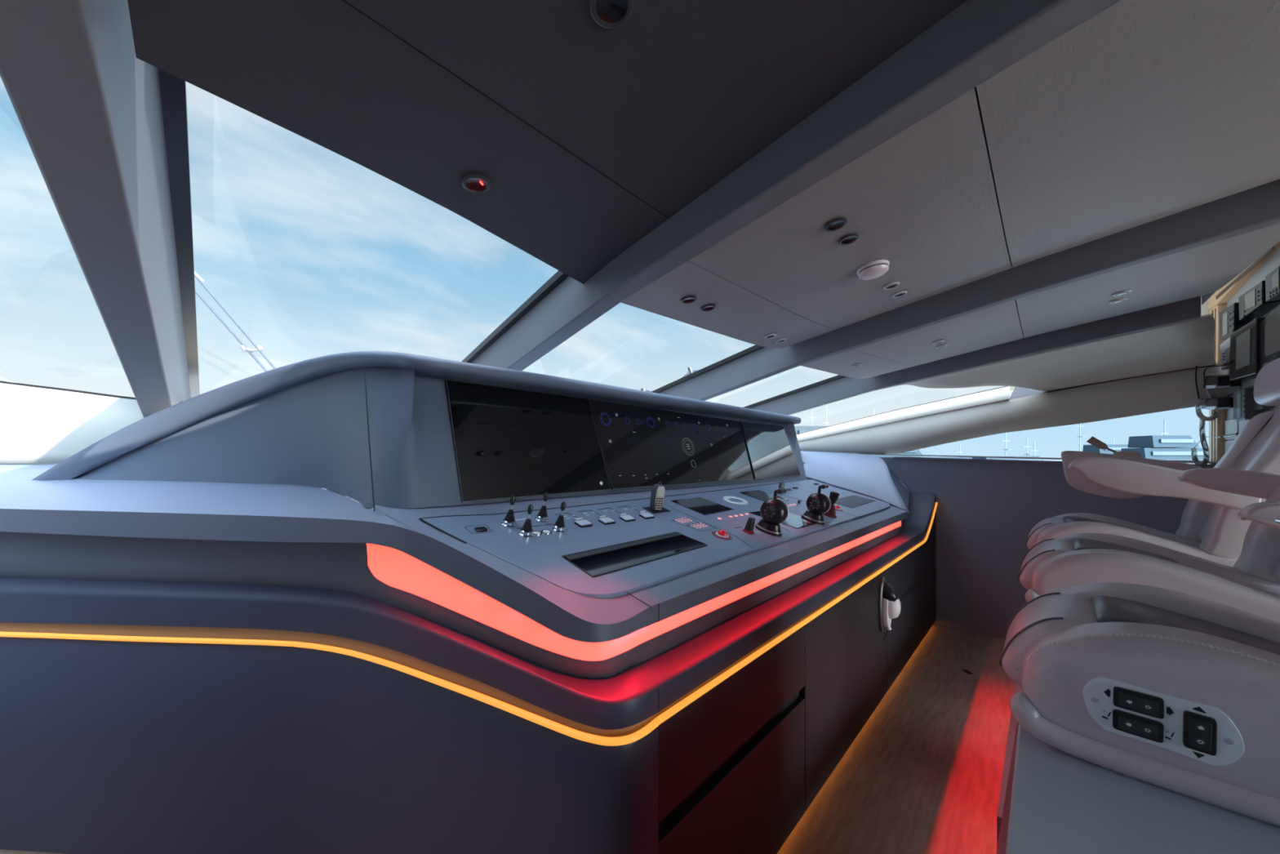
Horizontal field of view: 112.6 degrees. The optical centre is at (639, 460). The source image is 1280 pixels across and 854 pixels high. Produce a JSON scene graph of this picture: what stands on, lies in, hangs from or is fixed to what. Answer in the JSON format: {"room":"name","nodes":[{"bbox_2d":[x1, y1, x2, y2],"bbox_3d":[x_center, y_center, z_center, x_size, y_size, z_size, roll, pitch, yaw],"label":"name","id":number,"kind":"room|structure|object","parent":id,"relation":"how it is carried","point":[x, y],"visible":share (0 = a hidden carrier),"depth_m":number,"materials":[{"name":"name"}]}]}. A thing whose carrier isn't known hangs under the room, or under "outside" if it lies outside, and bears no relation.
{"room":"control cabin","nodes":[
{"label":"control cabin","id":0,"kind":"room"},
{"bbox_2d":[0,382,144,463],"bbox_3d":[-2.938,-0.216,2.032,1.523,0.484,0.222,0,0,-16],"label":"wall","id":1,"kind":"structure","parent":0,"point":[37,424],"depth_m":2.00,"materials":[{"name":"grey"}]},
{"bbox_2d":[0,380,181,402],"bbox_3d":[-2.921,-0.368,2.040,1.490,0.173,0.081,0,0,-16],"label":"trim","id":2,"kind":"structure","parent":1,"relation":"attached to","point":[3,382],"depth_m":2.05,"materials":[{"name":"black plastic"}]},
{"bbox_2d":[0,0,191,417],"bbox_3d":[-1.152,-0.566,0.932,4.199,0.840,0.158,0,0,45],"label":"pillar","id":3,"kind":"structure","parent":1,"relation":"attached to","point":[88,110],"depth_m":0.84,"materials":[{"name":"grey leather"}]},
{"bbox_2d":[158,68,199,397],"bbox_3d":[-1.670,-0.583,1.563,2.577,0.497,0.058,0,0,45],"label":"trim","id":4,"kind":"structure","parent":1,"relation":"attached to","point":[172,88],"depth_m":1.13,"materials":[{"name":"black plastic"}]},
{"bbox_2d":[194,271,275,371],"bbox_3d":[-3.050,-0.538,3.300,0.915,1.876,0.036,0,0,0],"label":"windscreen wiper","id":5,"kind":"object","parent":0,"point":[259,348],"visible":0.52,"depth_m":3.29,"materials":[{"name":"grey metal"}]},
{"bbox_2d":[0,623,1014,853],"bbox_3d":[0.956,1.425,1.298,7.600,0.050,6.000,0,0,43],"label":"floor","id":6,"kind":"structure","parent":0,"point":[923,774],"depth_m":1.95,"materials":[{"name":"brown wood"}]},
{"bbox_2d":[0,351,937,853],"bbox_3d":[-0.503,0.512,2.778,3.234,1.774,5.543,0,0,43],"label":"console","id":7,"kind":"object","parent":6,"relation":"on","point":[209,644],"depth_m":1.45,"materials":[{"name":"grey paint"}]},
{"bbox_2d":[31,351,800,479],"bbox_3d":[-0.442,-0.117,2.324,4.149,0.516,1.571,0,0,-29],"label":"hood","id":8,"kind":"object","parent":7,"relation":"attached to","point":[358,415],"depth_m":1.66,"materials":[{"name":"grey plastic"}]},
{"bbox_2d":[501,495,516,527],"bbox_3d":[-0.410,0.157,1.334,0.044,0.099,0.049,0,0,-10],"label":"switch","id":9,"kind":"object","parent":7,"relation":"attached to","point":[508,521],"visible":1,"depth_m":1.32,"materials":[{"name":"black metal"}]},
{"bbox_2d":[518,504,533,537],"bbox_3d":[-0.344,0.180,1.292,0.044,0.099,0.049,0,0,-10],"label":"switch","id":10,"kind":"object","parent":7,"relation":"attached to","point":[526,531],"visible":1,"depth_m":1.28,"materials":[{"name":"black rubber"}]},
{"bbox_2d":[444,378,611,502],"bbox_3d":[-0.406,-0.072,1.695,0.135,0.425,0.670,0,0,43],"label":"display","id":11,"kind":"object","parent":7,"relation":"on","point":[508,442],"visible":0.97,"depth_m":1.63,"materials":[{"name":"black glass"}]},
{"bbox_2d":[535,492,548,522],"bbox_3d":[-0.329,0.155,1.430,0.044,0.099,0.049,0,0,-10],"label":"switch","id":12,"kind":"object","parent":7,"relation":"attached to","point":[542,517],"visible":1,"depth_m":1.42,"materials":[{"name":"black plastic"}]},
{"bbox_2d":[551,501,565,532],"bbox_3d":[-0.262,0.180,1.378,0.044,0.099,0.049,0,0,-10],"label":"switch","id":13,"kind":"object","parent":7,"relation":"attached to","point":[559,526],"visible":1,"depth_m":1.36,"materials":[{"name":"black plastic"}]},
{"bbox_2d":[573,517,592,527],"bbox_3d":[-0.196,0.213,1.471,0.049,0.026,0.056,0,0,43],"label":"switch","id":14,"kind":"object","parent":7,"relation":"attached to","point":[580,522],"visible":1,"depth_m":1.46,"materials":[{"name":"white plastic"}]},
{"bbox_2d":[598,515,615,524],"bbox_3d":[-0.122,0.214,1.543,0.049,0.026,0.056,0,0,43],"label":"switch","id":15,"kind":"object","parent":7,"relation":"attached to","point":[604,520],"visible":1,"depth_m":1.53,"materials":[{"name":"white plastic"}]},
{"bbox_2d":[618,512,635,521],"bbox_3d":[-0.049,0.215,1.616,0.049,0.026,0.056,0,0,43],"label":"switch","id":16,"kind":"object","parent":7,"relation":"attached to","point":[624,517],"visible":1,"depth_m":1.61,"materials":[{"name":"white plastic"}]},
{"bbox_2d":[561,531,707,577],"bbox_3d":[0.011,0.286,1.362,0.126,0.043,0.550,0,0,42],"label":"tray","id":17,"kind":"object","parent":7,"relation":"on","point":[601,561],"visible":1,"depth_m":1.31,"materials":[{"name":"black plastic"}]},
{"bbox_2d":[639,511,654,519],"bbox_3d":[0.025,0.215,1.693,0.049,0.026,0.056,0,0,43],"label":"switch","id":18,"kind":"object","parent":7,"relation":"attached to","point":[645,515],"visible":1,"depth_m":1.68,"materials":[{"name":"grey plastic"}]},
{"bbox_2d":[642,481,670,513],"bbox_3d":[0.072,0.152,1.808,0.068,0.130,0.110,0,0,43],"label":"handset","id":19,"kind":"object","parent":7,"relation":"on","point":[658,491],"visible":1,"depth_m":1.79,"materials":[{"name":"black plastic"}]},
{"bbox_2d":[589,399,753,489],"bbox_3d":[0.264,-0.076,2.400,0.132,0.416,1.304,0,0,44],"label":"display","id":20,"kind":"object","parent":7,"relation":"on","point":[642,446],"visible":1,"depth_m":2.25,"materials":[{"name":"black glass"}]},
{"bbox_2d":[670,497,733,515],"bbox_3d":[0.297,0.213,2.027,0.181,0.056,0.270,0,0,41],"label":"display","id":21,"kind":"object","parent":7,"relation":"on","point":[699,504],"visible":1,"depth_m":2.01,"materials":[{"name":"black glass"}]},
{"bbox_2d":[711,529,732,539],"bbox_3d":[0.319,0.286,1.662,0.080,0.034,0.077,0,0,-41],"label":"trackball","id":22,"kind":"object","parent":7,"relation":"on","point":[722,534],"visible":1,"depth_m":1.65,"materials":[{"name":"red plastic"}]},
{"bbox_2d":[658,625,804,853],"bbox_3d":[0.315,1.002,1.370,0.080,0.727,0.868,0,0,43],"label":"drawers","id":23,"kind":"object","parent":7,"relation":"attached to","point":[731,761],"visible":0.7,"depth_m":1.30,"materials":[{"name":"black wood"}]},
{"bbox_2d":[723,495,747,504],"bbox_3d":[0.505,0.209,2.256,0.160,0.038,0.119,0,0,-43],"label":"ring","id":24,"kind":"object","parent":7,"relation":"on","point":[734,500],"visible":1,"depth_m":2.25,"materials":[{"name":"white plastic"}]},
{"bbox_2d":[742,516,755,533],"bbox_3d":[0.453,0.268,1.773,0.047,0.069,0.040,0,0,43],"label":"joystick","id":25,"kind":"object","parent":7,"relation":"on","point":[749,526],"visible":1,"depth_m":1.76,"materials":[{"name":"black plastic"}]},
{"bbox_2d":[738,489,788,501],"bbox_3d":[0.727,0.208,2.495,0.178,0.054,0.275,0,0,42],"label":"display","id":26,"kind":"object","parent":7,"relation":"on","point":[757,494],"visible":0.79,"depth_m":2.50,"materials":[{"name":"black glass"}]},
{"bbox_2d":[739,421,800,479],"bbox_3d":[0.975,-0.077,3.153,0.128,0.407,0.732,0,0,43],"label":"display","id":27,"kind":"object","parent":7,"relation":"attached to","point":[769,451],"visible":0.98,"depth_m":3.10,"materials":[{"name":"black glass"}]},
{"bbox_2d":[755,488,788,536],"bbox_3d":[0.568,0.219,1.845,0.142,0.204,0.098,0,0,34],"label":"lever","id":28,"kind":"object","parent":7,"relation":"on","point":[774,511],"visible":1,"depth_m":1.81,"materials":[{"name":"black plastic"}]},
{"bbox_2d":[778,480,784,493],"bbox_3d":[0.895,0.167,2.708,0.042,0.081,0.068,0,0,43],"label":"handset","id":29,"kind":"object","parent":7,"relation":"on","point":[781,485],"visible":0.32,"depth_m":2.69,"materials":[{"name":"black plastic"}]},
{"bbox_2d":[750,511,817,528],"bbox_3d":[0.728,0.284,2.126,0.210,0.066,0.355,0,0,45],"label":"display","id":30,"kind":"object","parent":7,"relation":"on","point":[793,520],"visible":0.43,"depth_m":2.09,"materials":[{"name":"black glass"}]},
{"bbox_2d":[801,484,831,524],"bbox_3d":[0.900,0.221,2.187,0.142,0.204,0.098,0,0,34],"label":"lever","id":31,"kind":"object","parent":7,"relation":"on","point":[818,504],"visible":1,"depth_m":2.15,"materials":[{"name":"black plastic"}]},
{"bbox_2d":[799,568,886,811],"bbox_3d":[1.019,1.002,2.112,0.080,0.727,1.176,0,0,43],"label":"base cabinet","id":32,"kind":"object","parent":7,"relation":"attached to","point":[846,647],"visible":0.56,"depth_m":1.95,"materials":[{"name":"black wood"}]},
{"bbox_2d":[877,576,901,639],"bbox_3d":[1.405,0.835,2.390,0.096,0.359,0.136,0,0,43],"label":"telephone handset","id":33,"kind":"object","parent":32,"relation":"hanging from","point":[889,606],"visible":1,"depth_m":2.37,"materials":[{"name":"grey plastic"}]},
{"bbox_2d":[835,494,875,507],"bbox_3d":[1.477,0.278,2.946,0.134,0.045,0.626,0,0,42],"label":"access hatch","id":34,"kind":"object","parent":7,"relation":"on","point":[851,501],"visible":0.86,"depth_m":2.92,"materials":[{"name":"black plastic"}]},
{"bbox_2d":[886,510,936,692],"bbox_3d":[1.966,0.868,3.110,0.081,0.995,1.566,0,0,43],"label":"base cabinet","id":35,"kind":"object","parent":7,"relation":"attached to","point":[913,576],"visible":0.6,"depth_m":2.97,"materials":[{"name":"black wood"}]},
{"bbox_2d":[996,683,1022,848],"bbox_3d":[1.896,1.194,2.061,0.126,0.212,2.200,0,0,43],"label":"trim","id":36,"kind":"structure","parent":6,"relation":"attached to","point":[1013,722],"depth_m":1.53,"materials":[{"name":"grey"}]},
{"bbox_2d":[995,689,1279,853],"bbox_3d":[0.867,0.975,0.418,0.918,0.850,1.600,0,0,43],"label":"plinth","id":37,"kind":"object","parent":6,"relation":"on","point":[1056,802],"visible":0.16,"depth_m":0.66,"materials":[{"name":"grey paint"}]},
{"bbox_2d":[999,512,1279,826],"bbox_3d":[1.346,0.052,0.626,1.242,1.035,0.690,0,0,43],"label":"chair","id":38,"kind":"object","parent":37,"relation":"on","point":[1179,692],"visible":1,"depth_m":0.74,"materials":[{"name":"grey leather"}]},
{"bbox_2d":[1001,594,1097,687],"bbox_3d":[1.152,0.425,0.809,0.702,0.191,0.280,0,0,43],"label":"cushion","id":39,"kind":"object","parent":38,"relation":"on","point":[1049,614],"depth_m":0.94,"materials":[{"name":"grey leather"}]},
{"bbox_2d":[1112,709,1164,742],"bbox_3d":[0.849,0.452,0.728,0.057,0.035,0.006,0,0,43],"label":"rocker switch","id":40,"kind":"object","parent":38,"relation":"attached to","point":[1140,726],"depth_m":0.73,"materials":[{"name":"black plastic"}]},
{"bbox_2d":[1112,686,1164,719],"bbox_3d":[0.849,0.412,0.728,0.057,0.035,0.006,0,0,43],"label":"rocker switch","id":41,"kind":"object","parent":38,"relation":"attached to","point":[1128,702],"depth_m":0.73,"materials":[{"name":"black plastic"}]},
{"bbox_2d":[1182,710,1217,755],"bbox_3d":[0.896,0.436,0.683,0.033,0.059,0.006,0,0,43],"label":"rocker switch","id":42,"kind":"object","parent":38,"relation":"attached to","point":[1199,726],"depth_m":0.68,"materials":[{"name":"black plastic"}]},
{"bbox_2d":[1208,240,1279,464],"bbox_3d":[3.365,0.075,2.291,0.082,2.650,1.750,0,0,37],"label":"bulkhead","id":43,"kind":"object","parent":6,"relation":"on","point":[1224,424],"visible":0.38,"depth_m":2.57,"materials":[{"name":"grey"}]},
{"bbox_2d":[1201,396,1233,409],"bbox_3d":[3.518,-0.351,2.595,0.115,0.096,0.322,0,0,37],"label":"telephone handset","id":44,"kind":"object","parent":43,"relation":"attached to","point":[1226,402],"visible":0.8,"depth_m":2.51,"materials":[{"name":"black plastic"}]},
{"bbox_2d":[1205,374,1240,388],"bbox_3d":[3.518,-0.485,2.595,0.115,0.113,0.322,0,0,37],"label":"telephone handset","id":45,"kind":"object","parent":43,"relation":"attached to","point":[1220,380],"visible":0.77,"depth_m":2.50,"materials":[{"name":"black plastic"}]},
{"bbox_2d":[1191,388,1219,466],"bbox_3d":[3.462,-0.205,2.604,0.045,0.480,0.319,0,0,37],"label":"coiled cord","id":46,"kind":"object","parent":45,"relation":"hanging from","point":[1210,391],"visible":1,"depth_m":2.62,"materials":[{"name":"black plastic"}]},
{"bbox_2d":[1208,432,1239,438],"bbox_3d":[3.518,-0.148,2.586,0.024,0.023,0.375,0,0,37],"label":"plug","id":47,"kind":"object","parent":43,"relation":"attached to","point":[1236,433],"visible":0.81,"depth_m":2.52,"materials":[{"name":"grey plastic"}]},
{"bbox_2d":[1220,337,1230,369],"bbox_3d":[3.465,-0.631,2.488,0.072,0.178,0.133,0,0,37],"label":"radio unit","id":48,"kind":"object","parent":43,"relation":"attached to","point":[1224,346],"visible":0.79,"depth_m":2.51,"materials":[{"name":"grey plastic"}]},
{"bbox_2d":[1203,360,1232,387],"bbox_3d":[3.454,-0.484,2.560,0.018,0.192,0.395,0,0,37],"label":"cable","id":49,"kind":"object","parent":48,"relation":"attached to","point":[1229,362],"visible":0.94,"depth_m":2.57,"materials":[{"name":"black plastic"}]},
{"bbox_2d":[1219,302,1253,340],"bbox_3d":[3.459,-0.802,2.480,0.072,0.194,0.174,0,0,37],"label":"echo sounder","id":50,"kind":"object","parent":43,"relation":"attached to","point":[1229,322],"visible":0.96,"depth_m":2.46,"materials":[{"name":"black plastic"}]},
{"bbox_2d":[1229,316,1266,380],"bbox_3d":[3.313,-0.596,2.300,0.092,0.286,0.280,0,0,37],"label":"monitor","id":51,"kind":"object","parent":43,"relation":"attached to","point":[1244,342],"visible":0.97,"depth_m":2.29,"materials":[{"name":"black plastic"}]},
{"bbox_2d":[1233,387,1265,420],"bbox_3d":[3.377,-0.314,2.369,0.072,0.171,0.125,0,0,37],"label":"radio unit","id":52,"kind":"object","parent":43,"relation":"attached to","point":[1243,402],"visible":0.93,"depth_m":2.34,"materials":[{"name":"grey plastic"}]},
{"bbox_2d":[1238,280,1279,319],"bbox_3d":[3.310,-0.857,2.279,0.072,0.148,0.238,0,0,37],"label":"radio unit","id":53,"kind":"object","parent":43,"relation":"attached to","point":[1253,304],"visible":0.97,"depth_m":2.27,"materials":[{"name":"black plastic"}]},
{"bbox_2d":[1248,385,1273,410],"bbox_3d":[3.348,-0.340,2.303,0.040,0.142,0.140,0,0,37],"label":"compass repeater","id":54,"kind":"object","parent":43,"relation":"attached to","point":[1257,406],"visible":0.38,"depth_m":2.29,"materials":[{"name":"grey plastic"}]},
{"bbox_2d":[1258,306,1279,368],"bbox_3d":[3.176,-0.617,2.108,0.082,0.276,0.218,0,0,37],"label":"monitor","id":55,"kind":"object","parent":43,"relation":"attached to","point":[1269,327],"visible":0.95,"depth_m":2.13,"materials":[{"name":"black plastic"}]},
{"bbox_2d":[1265,265,1279,301],"bbox_3d":[3.190,-0.883,2.117,0.072,0.144,0.122,0,0,37],"label":"radio unit","id":56,"kind":"object","parent":43,"relation":"attached to","point":[1272,279],"visible":1,"depth_m":2.13,"materials":[{"name":"grey plastic"}]},
{"bbox_3d":[1.838,1.250,1.509,0.510,0.300,0.500,0,0,43],"label":"pedestal","id":57,"kind":"object","parent":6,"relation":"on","visible":0},
{"bbox_2d":[1017,467,1279,622],"bbox_3d":[1.942,0.318,1.414,1.022,1.565,0.755,0,0,43],"label":"chair","id":58,"kind":"object","parent":57,"relation":"on","point":[1252,585],"visible":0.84,"depth_m":1.46,"materials":[{"name":"grey leather"}]},
{"bbox_2d":[1019,538,1279,594],"bbox_3d":[1.827,0.425,1.520,0.702,0.191,0.360,0,0,43],"label":"cushion","id":59,"kind":"object","parent":58,"relation":"on","point":[1261,571],"depth_m":1.56,"materials":[{"name":"grey leather"}]},
{"bbox_3d":[2.492,1.250,2.199,0.510,0.300,0.520,0,0,43],"label":"pedestal","id":60,"kind":"object","parent":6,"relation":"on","visible":0},
{"bbox_2d":[1025,357,1279,567],"bbox_3d":[2.598,0.318,2.181,0.918,1.565,0.830,0,0,43],"label":"chair","id":61,"kind":"object","parent":60,"relation":"on","point":[1210,529],"visible":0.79,"depth_m":1.98,"materials":[{"name":"grey leather"}]},
{"bbox_2d":[1026,517,1199,549],"bbox_3d":[2.480,0.425,2.210,0.702,0.191,0.380,0,0,43],"label":"cushion","id":62,"kind":"object","parent":61,"relation":"on","point":[1188,535],"depth_m":2.27,"materials":[{"name":"grey leather"}]},
{"bbox_2d":[1086,435,1141,457],"bbox_3d":[2.785,-0.067,2.513,0.218,0.159,0.056,0,0,43],"label":"lever","id":63,"kind":"object","parent":61,"relation":"on","point":[1093,441],"visible":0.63,"depth_m":2.52,"materials":[{"name":"black plastic"}]},
{"bbox_2d":[127,0,1024,378],"bbox_3d":[1.108,-0.755,1.652,1.905,0.328,4.132,0,0,43],"label":"ceiling","id":64,"kind":"structure","parent":0,"point":[666,103],"depth_m":0.92,"materials":[{"name":"grey paint"}]},
{"bbox_2d":[461,173,490,193],"bbox_3d":[-0.399,-0.674,1.039,0.065,0.016,0.066,0,0,5],"label":"recessed light","id":65,"kind":"object","parent":64,"relation":"in","point":[473,182],"visible":1,"depth_m":1.03,"materials":[{"name":"grey metal"}]},
{"bbox_2d":[589,0,634,28],"bbox_3d":[-0.046,-0.734,0.686,0.071,0.017,0.072,0,0,5],"label":"recessed light","id":66,"kind":"object","parent":64,"relation":"in","point":[608,14],"visible":1,"depth_m":0.70,"materials":[{"name":"grey metal"}]},
{"bbox_2d":[680,295,697,303],"bbox_3d":[0.187,-0.618,1.637,0.062,0.015,0.062,0,0,19],"label":"recessed light","id":67,"kind":"object","parent":64,"relation":"in","point":[690,299],"visible":1,"depth_m":1.63,"materials":[{"name":"grey metal"}]},
{"bbox_2d":[700,303,715,311],"bbox_3d":[0.277,-0.623,1.737,0.062,0.015,0.062,0,0,31],"label":"recessed light","id":68,"kind":"object","parent":64,"relation":"in","point":[708,307],"visible":1,"depth_m":1.73,"materials":[{"name":"grey metal"}]},
{"bbox_2d":[764,333,776,338],"bbox_3d":[0.674,-0.645,2.211,0.062,0.016,0.062,0,0,23],"label":"recessed light","id":69,"kind":"object","parent":64,"relation":"in","point":[770,335],"visible":1,"depth_m":2.21,"materials":[{"name":"silver metal"}]},
{"bbox_2d":[823,217,847,231],"bbox_3d":[0.566,-0.683,1.235,0.062,0.015,0.062,0,0,19],"label":"recessed light","id":70,"kind":"object","parent":64,"relation":"in","point":[834,224],"visible":1,"depth_m":1.23,"materials":[{"name":"grey metal"}]},
{"bbox_2d":[838,233,858,244],"bbox_3d":[0.648,-0.688,1.326,0.058,0.015,0.058,0,0,19],"label":"recessed light","id":71,"kind":"object","parent":64,"relation":"in","point":[850,238],"visible":1,"depth_m":1.32,"materials":[{"name":"grey metal"}]},
{"bbox_2d":[856,259,889,279],"bbox_3d":[0.847,-0.691,1.551,0.106,0.042,0.106,0,0,-21],"label":"smoke detector","id":72,"kind":"object","parent":64,"relation":"attached to","point":[876,268],"visible":1,"depth_m":1.52,"materials":[{"name":"white plastic"}]},
{"bbox_2d":[883,281,900,289],"bbox_3d":[1.022,-0.711,1.733,0.060,0.015,0.060,0,0,14],"label":"recessed light","id":73,"kind":"object","parent":64,"relation":"in","point":[892,285],"visible":1,"depth_m":1.73,"materials":[{"name":"silver metal"}]},
{"bbox_2d":[891,290,907,297],"bbox_3d":[1.123,-0.720,1.847,0.060,0.016,0.060,0,0,16],"label":"recessed light","id":74,"kind":"object","parent":64,"relation":"in","point":[899,294],"visible":1,"depth_m":1.84,"materials":[{"name":"silver metal"}]},
{"bbox_2d":[976,88,1021,323],"bbox_3d":[0.774,-0.857,1.058,1.572,0.189,5.200,0,0,43],"label":"ceiling","id":75,"kind":"structure","parent":0,"point":[976,88],"depth_m":1.21,"materials":[{"name":"black"}]},
{"bbox_2d":[471,0,1120,370],"bbox_3d":[-0.301,-0.572,1.786,0.082,0.828,4.149,0,0,-43],"label":"ceiling beam","id":76,"kind":"structure","parent":75,"relation":"attached to","point":[977,40],"depth_m":0.97,"materials":[{"name":"grey paint"}]},
{"bbox_2d":[462,270,568,363],"bbox_3d":[-1.000,-0.561,2.481,0.058,0.542,2.876,0,0,-43],"label":"trim","id":77,"kind":"structure","parent":76,"relation":"attached to","point":[556,279],"depth_m":1.97,"materials":[{"name":"black plastic"}]},
{"bbox_2d":[658,178,1279,400],"bbox_3d":[0.809,-0.584,2.869,0.060,0.804,4.040,0,0,-41],"label":"ceiling beam","id":78,"kind":"structure","parent":75,"relation":"attached to","point":[1258,207],"depth_m":1.83,"materials":[{"name":"grey leather"}]},
{"bbox_2d":[651,344,764,393],"bbox_3d":[0.142,-0.566,3.598,0.058,0.531,2.764,0,0,-41],"label":"trim","id":79,"kind":"structure","parent":78,"relation":"attached to","point":[754,348],"depth_m":3.13,"materials":[{"name":"black plastic"}]},
{"bbox_3d":[0.894,-0.626,3.922,2.301,0.412,1.662,0,0,43],"label":"window","id":80,"kind":"structure","parent":78,"relation":"attached to","visible":0},
{"bbox_2d":[681,366,699,377],"bbox_3d":[0.462,-0.828,4.200,0.260,0.194,0.040,0,0,0],"label":"windscreen wiper","id":81,"kind":"object","parent":80,"relation":"attached to","point":[690,369],"visible":0.57,"depth_m":4.19,"materials":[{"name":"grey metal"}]},
{"bbox_2d":[1201,291,1215,304],"bbox_3d":[1.274,-1.045,0.439,0.005,0.390,5.190,0,0,43],"label":"trim","id":82,"kind":"structure","parent":75,"relation":"attached to","point":[1204,298],"depth_m":2.27,"materials":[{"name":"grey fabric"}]},
{"bbox_2d":[798,364,1227,639],"bbox_3d":[3.170,0.400,3.124,6.900,2.000,0.143,0,0,43],"label":"wall","id":83,"kind":"structure","parent":0,"point":[987,511],"depth_m":3.37,"materials":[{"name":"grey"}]},
{"bbox_2d":[743,374,845,408],"bbox_3d":[1.397,-0.637,4.399,0.058,0.390,2.053,0,0,-39],"label":"trim","id":84,"kind":"structure","parent":83,"relation":"attached to","point":[838,376],"depth_m":4.19,"materials":[{"name":"black plastic"}]},
{"bbox_2d":[796,386,1010,441],"bbox_3d":[2.014,-0.335,4.232,2.502,0.526,0.132,0,0,43],"label":"trim","id":85,"kind":"structure","parent":83,"relation":"attached to","point":[1000,394],"depth_m":3.79,"materials":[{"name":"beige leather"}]},
{"bbox_2d":[750,296,1200,415],"bbox_3d":[2.038,-0.652,3.643,0.054,0.669,3.332,0,0,-39],"label":"trim","id":86,"kind":"structure","parent":83,"relation":"attached to","point":[1188,309],"depth_m":3.01,"materials":[{"name":"grey leather"}]},
{"bbox_2d":[1008,386,1046,399],"bbox_3d":[3.002,-0.534,3.303,0.218,0.129,0.124,0,0,43],"label":"window","id":87,"kind":"structure","parent":83,"relation":"attached to","point":[1018,392],"depth_m":3.30,"materials":[{"name":"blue glass"}]},
{"bbox_2d":[884,453,1218,463],"bbox_3d":[3.030,-0.018,3.239,2.060,0.088,0.120,0,0,43],"label":"trim","id":88,"kind":"structure","parent":83,"relation":"attached to","point":[1050,458],"depth_m":3.33,"materials":[{"name":"grey metal"}]},
{"bbox_2d":[893,456,1215,467],"bbox_3d":[3.024,0.009,3.189,2.000,0.090,0.020,0,0,43],"label":"trim","id":89,"kind":"structure","parent":83,"relation":"attached to","point":[894,457],"depth_m":3.40,"materials":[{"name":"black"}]},
{"bbox_2d":[1047,364,1215,392],"bbox_3d":[3.308,-0.552,2.917,0.757,0.090,0.009,0,0,43],"label":"trim","id":90,"kind":"structure","parent":83,"relation":"attached to","point":[1210,365],"depth_m":2.92,"materials":[{"name":"black"}]},
{"bbox_2d":[1195,313,1213,399],"bbox_3d":[3.517,-0.629,2.655,0.018,0.547,0.094,0,0,7],"label":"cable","id":91,"kind":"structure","parent":83,"relation":"attached to","point":[1196,383],"depth_m":2.69,"materials":[{"name":"black rubber"}]},
{"bbox_2d":[885,313,1217,391],"bbox_3d":[2.763,-0.658,3.067,1.772,0.293,0.570,0,0,43],"label":"ceiling","id":92,"kind":"structure","parent":0,"point":[1190,344],"depth_m":2.83,"materials":[{"name":"beige leather"}]},
{"bbox_2d":[1009,295,1209,391],"bbox_3d":[3.480,-0.955,2.957,1.420,0.790,0.020,0,0,43],"label":"wall","id":93,"kind":"structure","parent":0,"point":[1204,308],"depth_m":2.77,"materials":[{"name":"beige leather"}]},
{"bbox_2d":[976,0,1279,337],"bbox_3d":[1.873,-0.829,1.593,0.715,0.220,2.903,0,0,43],"label":"ceiling","id":94,"kind":"structure","parent":0,"point":[1141,112],"depth_m":1.01,"materials":[{"name":"white paint"}]},
{"bbox_2d":[1108,297,1128,303],"bbox_3d":[2.323,-0.776,2.073,0.062,0.014,0.062,0,0,13],"label":"recessed light","id":95,"kind":"object","parent":94,"relation":"in","point":[1121,300],"visible":1,"depth_m":2.07,"materials":[{"name":"silver metal"}]},
{"bbox_2d":[1111,289,1132,296],"bbox_3d":[2.215,-0.769,1.960,0.062,0.014,0.062,0,0,13],"label":"recessed light","id":96,"kind":"object","parent":94,"relation":"in","point":[1123,292],"visible":1,"depth_m":1.96,"materials":[{"name":"silver metal"}]},
{"label":"floor","id":97,"kind":"structure","parent":0,"visible":0},
{"bbox_2d":[794,406,875,455],"bbox_3d":[27.738,-2.250,60.000,23.100,12.500,4.840,0,0,0],"label":"yacht","id":98,"kind":"object","parent":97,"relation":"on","point":[799,429],"visible":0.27,"depth_m":58.32,"materials":[{"name":"grey"}]},
{"bbox_2d":[873,408,931,457],"bbox_3d":[45.667,-2.500,75.000,23.100,13.000,4.840,0,0,0],"label":"yacht","id":99,"kind":"object","parent":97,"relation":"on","point":[915,451],"visible":0.13,"depth_m":73.18,"materials":[{"name":"grey"}]},
{"bbox_2d":[931,451,972,458],"bbox_3d":[60.450,0.500,80.000,18.900,7.000,3.960,0,0,0],"label":"yacht","id":100,"kind":"object","parent":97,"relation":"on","point":[957,451],"visible":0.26,"depth_m":78.63,"materials":[{"name":"grey"}]},
{"bbox_2d":[972,432,1042,460],"bbox_3d":[53.837,-0.200,60.000,16.800,8.400,3.520,0,0,0],"label":"yacht","id":101,"kind":"object","parent":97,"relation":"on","point":[1005,441],"visible":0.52,"depth_m":59.34,"materials":[{"name":"grey"}]},
{"bbox_2d":[1079,423,1084,451],"bbox_3d":[72.537,-2.000,70.000,14.700,12.000,3.080,0,0,0],"label":"yacht","id":102,"kind":"object","parent":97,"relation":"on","point":[1080,436],"visible":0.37,"depth_m":69.97,"materials":[{"name":"grey"}]},
{"bbox_2d":[1082,438,1162,460],"bbox_3d":[108.909,-0.500,95.000,23.100,9.000,4.840,0,0,0],"label":"yacht","id":103,"kind":"object","parent":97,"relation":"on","point":[1117,447],"visible":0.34,"depth_m":93.33,"materials":[{"name":"grey"}]},
{"bbox_2d":[1120,419,1208,464],"bbox_3d":[70.034,-0.650,55.000,17.850,9.300,3.740,0,0,0],"label":"yacht","id":104,"kind":"object","parent":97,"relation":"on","point":[1151,446],"visible":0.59,"depth_m":53.66,"materials":[{"name":"grey"}]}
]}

